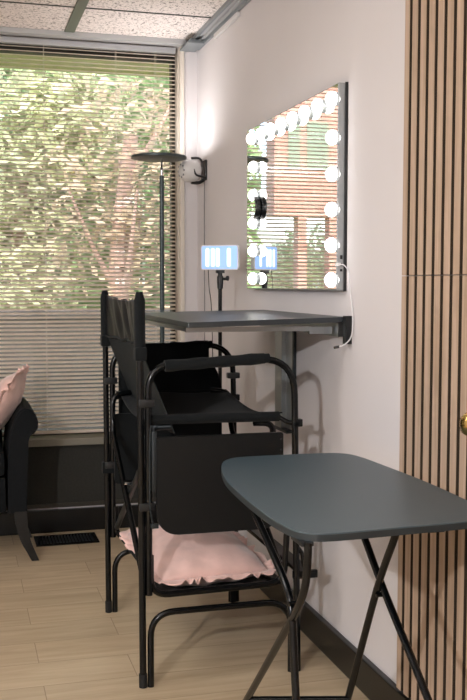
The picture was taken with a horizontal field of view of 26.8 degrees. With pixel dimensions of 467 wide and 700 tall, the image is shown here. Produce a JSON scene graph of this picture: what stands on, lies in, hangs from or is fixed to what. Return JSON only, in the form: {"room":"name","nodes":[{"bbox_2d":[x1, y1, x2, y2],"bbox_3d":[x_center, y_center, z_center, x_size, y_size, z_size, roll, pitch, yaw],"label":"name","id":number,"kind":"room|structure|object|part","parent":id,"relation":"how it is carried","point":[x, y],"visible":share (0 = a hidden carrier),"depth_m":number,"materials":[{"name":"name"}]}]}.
{"room":"service shop","nodes":[
{"label":"service shop","id":0,"kind":"room"},
{"bbox_2d":[0,34,196,511],"bbox_3d":[-2.447,-0.448,4.699,4.635,2.960,0.240,-1,4,-16],"label":"wall","id":1,"kind":"structure","parent":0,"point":[190,58],"depth_m":5.15,"materials":[{"name":"paint"}]},
{"bbox_2d":[0,503,158,535],"bbox_3d":[-2.434,0.916,4.697,4.613,0.118,0.028,-1,4,-16],"label":"baseboard","id":2,"kind":"structure","parent":1,"relation":"attached to","point":[85,518],"depth_m":5.12,"materials":[{"name":"black wood"}]},
{"bbox_2d":[0,53,168,77],"bbox_3d":[-13.161,-1.685,2.394,36.000,0.220,1.276,-1,4,-16],"label":"roof overhang","id":3,"kind":"object","parent":1,"relation":"attached to","point":[1,55],"depth_m":6.25,"materials":[{"name":"beige"}]},
{"bbox_2d":[0,36,178,435],"bbox_3d":[-2.213,-0.551,4.718,3.999,2.028,0.053,-1,4,-16],"label":"blind","id":4,"kind":"object","parent":1,"relation":"attached to","point":[3,39],"visible":0.94,"depth_m":5.12,"materials":[{"name":"beige plastic"}]},
{"bbox_3d":[-2.228,0.453,4.791,3.976,0.016,0.028,-1,4,-16],"label":"rail","id":5,"kind":"part","parent":4,"relation":"part of","materials":[{"name":"beige"}]},
{"bbox_3d":[-2.224,-1.548,4.656,3.976,0.030,0.036,-1,4,-16],"label":"head rail","id":6,"kind":"part","parent":4,"relation":"part of","materials":[{"name":"grey metal"}]},
{"bbox_3d":[-1.916,-0.549,4.811,3.122,1.990,0.035,-1,4,-16],"label":"ladder cord","id":7,"kind":"part","parent":4,"relation":"part of","materials":[{"name":"white fabric"}]},
{"bbox_3d":[-0.291,-1.008,5.204,0.022,1.063,0.010,-1,4,-16],"label":"lift cord","id":8,"kind":"part","parent":4,"relation":"part of","materials":[{"name":"white fabric"}]},
{"bbox_2d":[0,43,184,436],"bbox_3d":[-2.241,-0.539,4.755,4.063,2.075,0.192,-1,4,-16],"label":"window","id":9,"kind":"structure","parent":1,"relation":"attached to","point":[1,46],"depth_m":5.22,"materials":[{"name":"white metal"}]},
{"bbox_2d":[0,0,226,40],"bbox_3d":[-1.434,-1.516,1.016,4.635,0.350,7.324,-1,4,-16],"label":"ceiling","id":10,"kind":"structure","parent":0,"point":[16,15],"depth_m":4.66,"materials":[{"name":"tile"}]},
{"bbox_2d":[64,0,88,32],"bbox_3d":[-1.602,-1.334,0.955,3.697,0.006,7.274,-1,4,-16],"label":"trim","id":11,"kind":"structure","parent":10,"relation":"attached to","point":[80,6],"depth_m":4.62,"materials":[{"name":"grey metal"}]},
{"bbox_2d":[0,527,368,699],"bbox_3d":[-1.439,1.243,1.202,4.635,0.060,7.324,-1,4,-16],"label":"floor","id":12,"kind":"structure","parent":0,"point":[59,641],"depth_m":3.57,"materials":[{"name":"brown wood"}]},
{"bbox_2d":[0,397,38,560],"bbox_3d":[-1.351,0.589,4.680,0.796,0.773,0.505,-1,4,-16],"label":"armchair","id":13,"kind":"object","parent":12,"relation":"on","point":[23,422],"visible":0.94,"depth_m":4.52,"materials":[{"name":"black fabric"}]},
{"bbox_3d":[-1.351,0.660,4.683,0.496,0.165,0.460,-1,4,-16],"label":"seat frame","id":14,"kind":"part","parent":13,"relation":"part of","materials":[{"name":"black fabric"}]},
{"bbox_2d":[0,442,5,475],"bbox_3d":[-1.338,0.519,4.627,0.496,0.116,0.395,-1,4,-16],"label":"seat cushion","id":15,"kind":"object","parent":13,"relation":"on","point":[2,453],"depth_m":4.51,"materials":[{"name":"black fabric"}]},
{"bbox_2d":[0,364,28,429],"bbox_3d":[-1.117,0.263,4.690,0.260,0.381,0.426,0,4,-5],"label":"cushion","id":16,"kind":"object","parent":13,"relation":"on","point":[12,387],"visible":0.99,"depth_m":4.57,"materials":[{"name":"pink fabric"}]},
{"bbox_3d":[-1.036,0.494,4.760,0.142,0.487,0.500,-1,4,-16],"label":"arm","id":17,"kind":"part","parent":13,"relation":"part of","materials":[{"name":"black fabric"}]},
{"bbox_3d":[-0.965,0.865,4.576,0.112,0.238,0.046,-1,4,-16],"label":"leg","id":18,"kind":"part","parent":13,"relation":"part of","materials":[{"name":"black wood"}]},
{"bbox_2d":[33,532,99,546],"bbox_3d":[-0.846,0.957,4.959,0.312,0.007,0.190,-1,4,-16],"label":"floor vent","id":19,"kind":"object","parent":12,"relation":"in","point":[75,538],"visible":1,"depth_m":4.95,"materials":[{"name":"black metal"}]},
{"bbox_2d":[131,152,186,342],"bbox_3d":[-0.377,-0.011,5.004,0.280,1.936,0.280,-1,4,-16],"label":"floor lamp","id":20,"kind":"object","parent":12,"relation":"on","point":[161,157],"visible":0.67,"depth_m":4.95,"materials":[{"name":"grey metal"}]},
{"bbox_2d":[100,290,317,688],"bbox_3d":[-0.115,0.422,3.543,0.617,1.268,0.814,-1,4,-16],"label":"chair","id":21,"kind":"object","parent":12,"relation":"on","point":[167,439],"visible":0.92,"depth_m":3.19,"materials":[{"name":"black metal"}]},
{"bbox_3d":[-0.495,0.407,3.829,0.029,1.258,0.022,-1,4,-16],"label":"post","id":22,"kind":"part","parent":21,"relation":"part of","materials":[{"name":"black metal"}]},
{"bbox_3d":[-0.240,0.655,3.904,0.481,0.187,0.021,-1,4,-16],"label":"shelf rail","id":23,"kind":"part","parent":21,"relation":"part of","materials":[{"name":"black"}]},
{"bbox_3d":[-0.324,0.122,3.467,0.139,0.304,0.726,-1,4,-16],"label":"backrest","id":24,"kind":"part","parent":21,"relation":"part of","materials":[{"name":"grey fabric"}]},
{"bbox_3d":[-0.292,0.456,3.108,0.029,1.258,0.022,-1,4,-16],"label":"post","id":25,"kind":"part","parent":21,"relation":"part of","materials":[{"name":"black metal"}]},
{"bbox_3d":[-0.255,0.396,3.096,0.025,0.320,0.006,-1,4,-16],"label":"hinge arm","id":26,"kind":"part","parent":21,"relation":"part of","materials":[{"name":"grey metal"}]},
{"bbox_3d":[-0.248,0.174,3.861,0.427,0.037,0.033,-1,4,-16],"label":"seat rail","id":27,"kind":"part","parent":21,"relation":"part of","materials":[{"name":"black metal"}]},
{"bbox_3d":[-0.239,0.905,3.934,0.496,0.251,0.021,-1,4,-16],"label":"leg frame","id":28,"kind":"part","parent":21,"relation":"part of","materials":[{"name":"black metal"}]},
{"bbox_3d":[-0.230,0.501,3.909,0.526,1.061,0.022,-1,4,-16],"label":"arm frame","id":29,"kind":"part","parent":21,"relation":"part of","materials":[{"name":"black metal"}]},
{"bbox_2d":[119,525,275,585],"bbox_3d":[-0.146,0.724,3.521,0.474,0.180,0.639,-1,4,-16],"label":"cushion","id":30,"kind":"object","parent":21,"relation":"on","point":[200,559],"visible":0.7,"depth_m":3.33,"materials":[{"name":"pink fabric"}]},
{"bbox_3d":[-0.139,0.209,3.525,0.425,0.054,0.711,-1,4,-16],"label":"seat","id":31,"kind":"part","parent":21,"relation":"part of","materials":[{"name":"black fabric"}]},
{"bbox_3d":[-0.056,0.220,3.179,0.427,0.037,0.033,-1,4,-16],"label":"seat rail","id":32,"kind":"part","parent":21,"relation":"part of","materials":[{"name":"black metal"}]},
{"bbox_2d":[154,576,280,590],"bbox_3d":[-0.140,0.786,3.564,0.425,0.059,0.711,-1,4,-16],"label":"shelf","id":33,"kind":"object","parent":21,"relation":"attached to","point":[252,582],"depth_m":3.25,"materials":[{"name":"black metal"}]},
{"bbox_3d":[-0.037,0.954,3.213,0.496,0.251,0.021,-1,4,-16],"label":"leg frame","id":34,"kind":"part","parent":21,"relation":"part of","materials":[{"name":"black metal"}]},
{"bbox_3d":[-0.044,0.702,3.207,0.481,0.187,0.021,-1,4,-16],"label":"shelf rail","id":35,"kind":"part","parent":21,"relation":"part of","materials":[{"name":"black metal"}]},
{"bbox_3d":[-0.027,0.550,3.189,0.526,1.061,0.022,-1,4,-16],"label":"arm frame","id":36,"kind":"part","parent":21,"relation":"part of","materials":[{"name":"black metal"}]},
{"bbox_2d":[201,245,239,384],"bbox_3d":[-0.042,0.274,4.285,0.207,1.460,0.302,-1,4,-16],"label":"light panel","id":37,"kind":"object","parent":12,"relation":"on","point":[220,258],"visible":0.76,"depth_m":4.26,"materials":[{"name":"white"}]},
{"bbox_2d":[202,246,236,268],"bbox_3d":[-0.061,-0.402,4.258,0.166,0.098,0.002,2,4,22],"label":"diffuser","id":38,"kind":"object","parent":37,"relation":"attached to","point":[213,257],"depth_m":4.26,"materials":[{"name":"blue"}]},
{"bbox_2d":[221,453,466,699],"bbox_3d":[0.320,0.753,2.347,0.522,0.770,1.430,-1,4,-16],"label":"folding tray table","id":39,"kind":"object","parent":12,"relation":"on","point":[310,498],"visible":1,"depth_m":2.36,"materials":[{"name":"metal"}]},
{"bbox_3d":[0.101,0.758,2.284,0.018,0.752,0.491,-1,4,-16],"label":"leg","id":40,"kind":"part","parent":39,"relation":"part of","materials":[{"name":"black metal"}]},
{"bbox_3d":[0.064,0.755,2.416,0.018,0.748,0.702,-1,4,-16],"label":"leg","id":41,"kind":"part","parent":39,"relation":"part of","materials":[{"name":"black metal"}]},
{"bbox_3d":[0.315,0.752,2.429,0.018,0.748,0.416,-1,4,-16],"label":"leg","id":42,"kind":"part","parent":39,"relation":"part of","materials":[{"name":"black metal"}]},
{"bbox_3d":[0.415,0.773,2.094,0.032,0.752,0.873,-1,4,-16],"label":"leg","id":43,"kind":"part","parent":39,"relation":"part of","materials":[{"name":"black metal"}]},
{"bbox_2d":[197,0,466,682],"bbox_3d":[0.860,-0.245,1.773,0.150,2.960,7.674,-1,4,-16],"label":"wall","id":44,"kind":"structure","parent":0,"point":[277,55],"depth_m":3.36,"materials":[{"name":"paint"}]},
{"bbox_2d":[0,26,186,45],"bbox_3d":[-2.449,-1.565,4.508,4.565,0.025,0.060,-1,4,-16],"label":"trim","id":45,"kind":"structure","parent":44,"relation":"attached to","point":[3,30],"depth_m":4.97,"materials":[{"name":"grey metal"}]},
{"bbox_2d":[0,1,210,17],"bbox_3d":[-1.396,-1.327,0.835,4.605,0.003,6.722,-1,4,-16],"label":"trim","id":46,"kind":"structure","parent":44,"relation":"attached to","point":[0,1],"depth_m":4.54,"materials":[{"name":"grey metal"}]},
{"bbox_2d":[180,38,203,51],"bbox_3d":[-0.215,-1.581,5.059,0.083,0.040,0.195,-1,4,-16],"label":"trim","id":47,"kind":"structure","parent":44,"relation":"attached to","point":[192,45],"depth_m":5.02,"materials":[{"name":"grey metal"}]},
{"bbox_2d":[178,157,206,339],"bbox_3d":[-0.214,-0.076,5.082,0.141,1.834,0.120,-1,4,-16],"label":"wall speaker","id":48,"kind":"object","parent":44,"relation":"attached to","point":[190,170],"visible":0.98,"depth_m":5.00,"materials":[{"name":"white plastic"}]},
{"bbox_3d":[-0.182,-0.866,5.035,0.074,0.033,0.024,0,4,-7],"label":"bracket arm","id":49,"kind":"part","parent":48,"relation":"part of","materials":[{"name":"black plastic"}]},
{"bbox_3d":[-0.153,-0.922,5.052,0.012,0.104,0.100,-1,4,-16],"label":"wall plate","id":50,"kind":"part","parent":48,"relation":"part of","materials":[{"name":"black plastic"}]},
{"bbox_2d":[192,0,250,49],"bbox_3d":[0.777,-1.352,1.622,0.055,0.050,7.274,-1,4,-16],"label":"trim","id":51,"kind":"structure","parent":44,"relation":"attached to","point":[227,3],"depth_m":4.61,"materials":[{"name":"grey metal"}]},
{"bbox_2d":[214,12,239,38],"bbox_3d":[-0.034,-1.514,4.582,0.015,0.023,0.420,-1,4,-16],"label":"trim","id":52,"kind":"structure","parent":44,"relation":"attached to","point":[236,15],"depth_m":4.55,"materials":[{"name":"white plastic"}]},
{"bbox_2d":[145,310,351,433],"bbox_3d":[-0.005,0.096,3.597,0.542,0.468,0.958,-1,4,-16],"label":"desk","id":53,"kind":"object","parent":44,"relation":"attached to","point":[285,325],"visible":0.85,"depth_m":3.42,"materials":[{"name":"grey laminate"}]},
{"bbox_3d":[-0.003,-0.091,3.595,0.534,0.045,0.880,-1,4,-16],"label":"support rail","id":54,"kind":"part","parent":53,"relation":"part of","materials":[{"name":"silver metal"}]},
{"bbox_3d":[0.372,-0.066,3.208,0.021,0.092,0.027,-1,4,-16],"label":"plate","id":55,"kind":"part","parent":53,"relation":"part of","materials":[{"name":"black plastic"}]},
{"bbox_2d":[246,82,348,290],"bbox_3d":[0.199,-0.566,3.703,0.073,0.680,1.069,-1,4,-16],"label":"vanity mirror","id":56,"kind":"object","parent":44,"relation":"attached to","point":[297,158],"depth_m":3.55,"materials":[{"name":"silver metal"}]},
{"bbox_3d":[0.076,-0.877,4.071,0.046,0.048,0.048,-1,4,-16],"label":"bulb","id":57,"kind":"part","parent":56,"relation":"part of","materials":[{"name":"white glass"}]},
{"bbox_3d":[0.082,-0.297,4.083,0.046,0.048,0.048,-1,4,-16],"label":"bulb","id":58,"kind":"part","parent":56,"relation":"part of","materials":[{"name":"white glass"}]},
{"bbox_3d":[0.083,-0.411,4.076,0.046,0.048,0.048,-1,4,-16],"label":"bulb","id":59,"kind":"part","parent":56,"relation":"part of","materials":[{"name":"white glass"}]},
{"bbox_3d":[0.083,-0.526,4.068,0.046,0.048,0.048,-1,4,-16],"label":"bulb","id":60,"kind":"part","parent":56,"relation":"part of","materials":[{"name":"white glass"}]},
{"bbox_3d":[0.083,-0.640,4.060,0.046,0.048,0.048,-1,4,-16],"label":"bulb","id":61,"kind":"part","parent":56,"relation":"part of","materials":[{"name":"white glass"}]},
{"bbox_3d":[0.083,-0.755,4.053,0.046,0.048,0.048,-1,4,-16],"label":"bulb","id":62,"kind":"part","parent":56,"relation":"part of","materials":[{"name":"white glass"}]},
{"bbox_3d":[0.090,-0.587,4.056,0.024,0.098,0.098,-1,4,-16],"label":"magnifying mirror","id":63,"kind":"part","parent":56,"relation":"part of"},
{"bbox_3d":[0.111,-0.869,3.946,0.046,0.048,0.048,-1,4,-16],"label":"bulb","id":64,"kind":"part","parent":56,"relation":"part of","materials":[{"name":"white glass"}]},
{"bbox_3d":[0.146,-0.860,3.821,0.046,0.048,0.048,-1,4,-16],"label":"bulb","id":65,"kind":"part","parent":56,"relation":"part of","materials":[{"name":"white glass"}]},
{"bbox_3d":[0.181,-0.852,3.696,0.046,0.048,0.048,-1,4,-16],"label":"bulb","id":66,"kind":"part","parent":56,"relation":"part of","materials":[{"name":"white glass"}]},
{"bbox_3d":[0.216,-0.843,3.571,0.046,0.048,0.048,-1,4,-16],"label":"bulb","id":67,"kind":"part","parent":56,"relation":"part of","materials":[{"name":"white glass"}]},
{"bbox_3d":[0.252,-0.835,3.446,0.046,0.048,0.048,-1,4,-16],"label":"bulb","id":68,"kind":"part","parent":56,"relation":"part of","materials":[{"name":"white glass"}]},
{"bbox_3d":[0.287,-0.826,3.320,0.046,0.048,0.048,-1,4,-16],"label":"bulb","id":69,"kind":"part","parent":56,"relation":"part of","materials":[{"name":"white glass"}]},
{"bbox_3d":[0.323,-0.344,3.221,0.046,0.048,0.048,-1,4,-16],"label":"bulb","id":70,"kind":"part","parent":56,"relation":"part of","materials":[{"name":"white glass"}]},
{"bbox_3d":[0.323,-0.231,3.229,0.046,0.048,0.048,-1,4,-16],"label":"bulb","id":71,"kind":"part","parent":56,"relation":"part of","materials":[{"name":"white glass"}]},
{"bbox_3d":[0.323,-0.693,3.198,0.046,0.048,0.048,-1,4,-16],"label":"bulb","id":72,"kind":"part","parent":56,"relation":"part of","materials":[{"name":"white glass"}]},
{"bbox_3d":[0.323,-0.460,3.213,0.046,0.048,0.048,-1,4,-16],"label":"bulb","id":73,"kind":"part","parent":56,"relation":"part of","materials":[{"name":"white glass"}]},
{"bbox_3d":[0.323,-0.575,3.206,0.046,0.048,0.048,-1,4,-16],"label":"bulb","id":74,"kind":"part","parent":56,"relation":"part of","materials":[{"name":"white glass"}]},
{"bbox_3d":[0.322,-0.818,3.195,0.046,0.048,0.048,-1,4,-16],"label":"bulb","id":75,"kind":"part","parent":56,"relation":"part of","materials":[{"name":"white glass"}]},
{"bbox_2d":[333,263,353,348],"bbox_3d":[0.350,-0.143,3.193,0.043,0.282,0.084,-3,5,-38],"label":"power cord","id":76,"kind":"object","parent":56,"relation":"hanging from","point":[336,264],"visible":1,"depth_m":3.18,"materials":[{"name":"white plastic"}]},
{"bbox_3d":[0.361,-0.144,3.188,0.064,0.274,0.030,4,5,43],"label":"cord","id":77,"kind":"part","parent":76,"relation":"part of","materials":[{"name":"white plastic"}]},
{"bbox_2d":[259,573,410,699],"bbox_3d":[0.782,1.121,1.817,0.022,0.109,7.324,-1,4,-16],"label":"baseboard","id":78,"kind":"structure","parent":44,"relation":"attached to","point":[371,681],"depth_m":3.29,"materials":[{"name":"black wood"}]},
{"bbox_2d":[396,275,466,699],"bbox_3d":[0.883,0.492,1.292,0.089,1.198,3.182,-1,4,-16],"label":"panel","id":79,"kind":"object","parent":44,"relation":"attached to","point":[432,567],"depth_m":2.62,"materials":[{"name":"wood"}]},
{"bbox_3d":[0.574,0.177,2.335,0.067,0.058,0.058,-1,4,-16],"label":"door knob","id":80,"kind":"part","parent":79,"relation":"part of","materials":[{"name":"gold metal"}]},
{"bbox_2d":[402,0,466,274],"bbox_3d":[0.918,-0.713,1.220,0.020,1.212,3.182,-1,4,-16],"label":"panel","id":81,"kind":"object","parent":44,"relation":"attached to","point":[434,225],"visible":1,"depth_m":2.58,"materials":[{"name":"wood"}]},
{"label":"outside","id":82,"kind":"structure","parent":0,"visible":0},
{"bbox_3d":[-8.818,-0.563,31.483,60.000,0.450,54.676,-1,4,-16],"label":"lawn","id":83,"kind":"structure","parent":82,"visible":0},
{"bbox_2d":[0,73,29,237],"bbox_3d":[-3.562,-1.939,11.974,2.318,4.950,1.992,-1,4,-16],"label":"tree","id":84,"kind":"object","parent":83,"relation":"on","point":[2,73],"visible":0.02,"depth_m":11.96,"materials":[{"name":"green plant"}]},
{"bbox_2d":[0,68,144,308],"bbox_3d":[-2.205,-1.242,9.897,2.494,3.845,1.851,-1,4,-16],"label":"tree","id":85,"kind":"object","parent":83,"relation":"on","point":[1,72],"visible":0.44,"depth_m":9.55,"materials":[{"name":"green plant"}]},
{"bbox_2d":[0,310,169,431],"bbox_3d":[2.981,0.159,9.306,13.250,1.130,0.310,-1,4,-16],"label":"wall","id":86,"kind":"structure","parent":83,"relation":"on","point":[44,311],"depth_m":7.93,"materials":[{"name":"concrete"}]},
{"bbox_2d":[3,68,168,307],"bbox_3d":[0.763,-2.653,15.446,14.122,6.075,1.590,-1,4,-16],"label":"hedge","id":87,"kind":"object","parent":83,"relation":"on","point":[6,72],"visible":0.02,"depth_m":14.10,"materials":[{"name":"green plant"}]},
{"bbox_2d":[34,74,169,307],"bbox_3d":[-0.774,-1.733,10.665,3.025,4.725,2.320,-1,4,-16],"label":"tree","id":88,"kind":"object","parent":83,"relation":"on","point":[113,79],"visible":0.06,"depth_m":10.05,"materials":[{"name":"green plant"}]},
{"bbox_2d":[37,75,169,307],"bbox_3d":[-1.054,-1.247,9.239,1.546,3.946,0.974,-1,4,-16],"label":"tree","id":89,"kind":"object","parent":83,"relation":"on","point":[87,81],"visible":0.45,"depth_m":9.23,"materials":[{"name":"green plant"}]}
]}

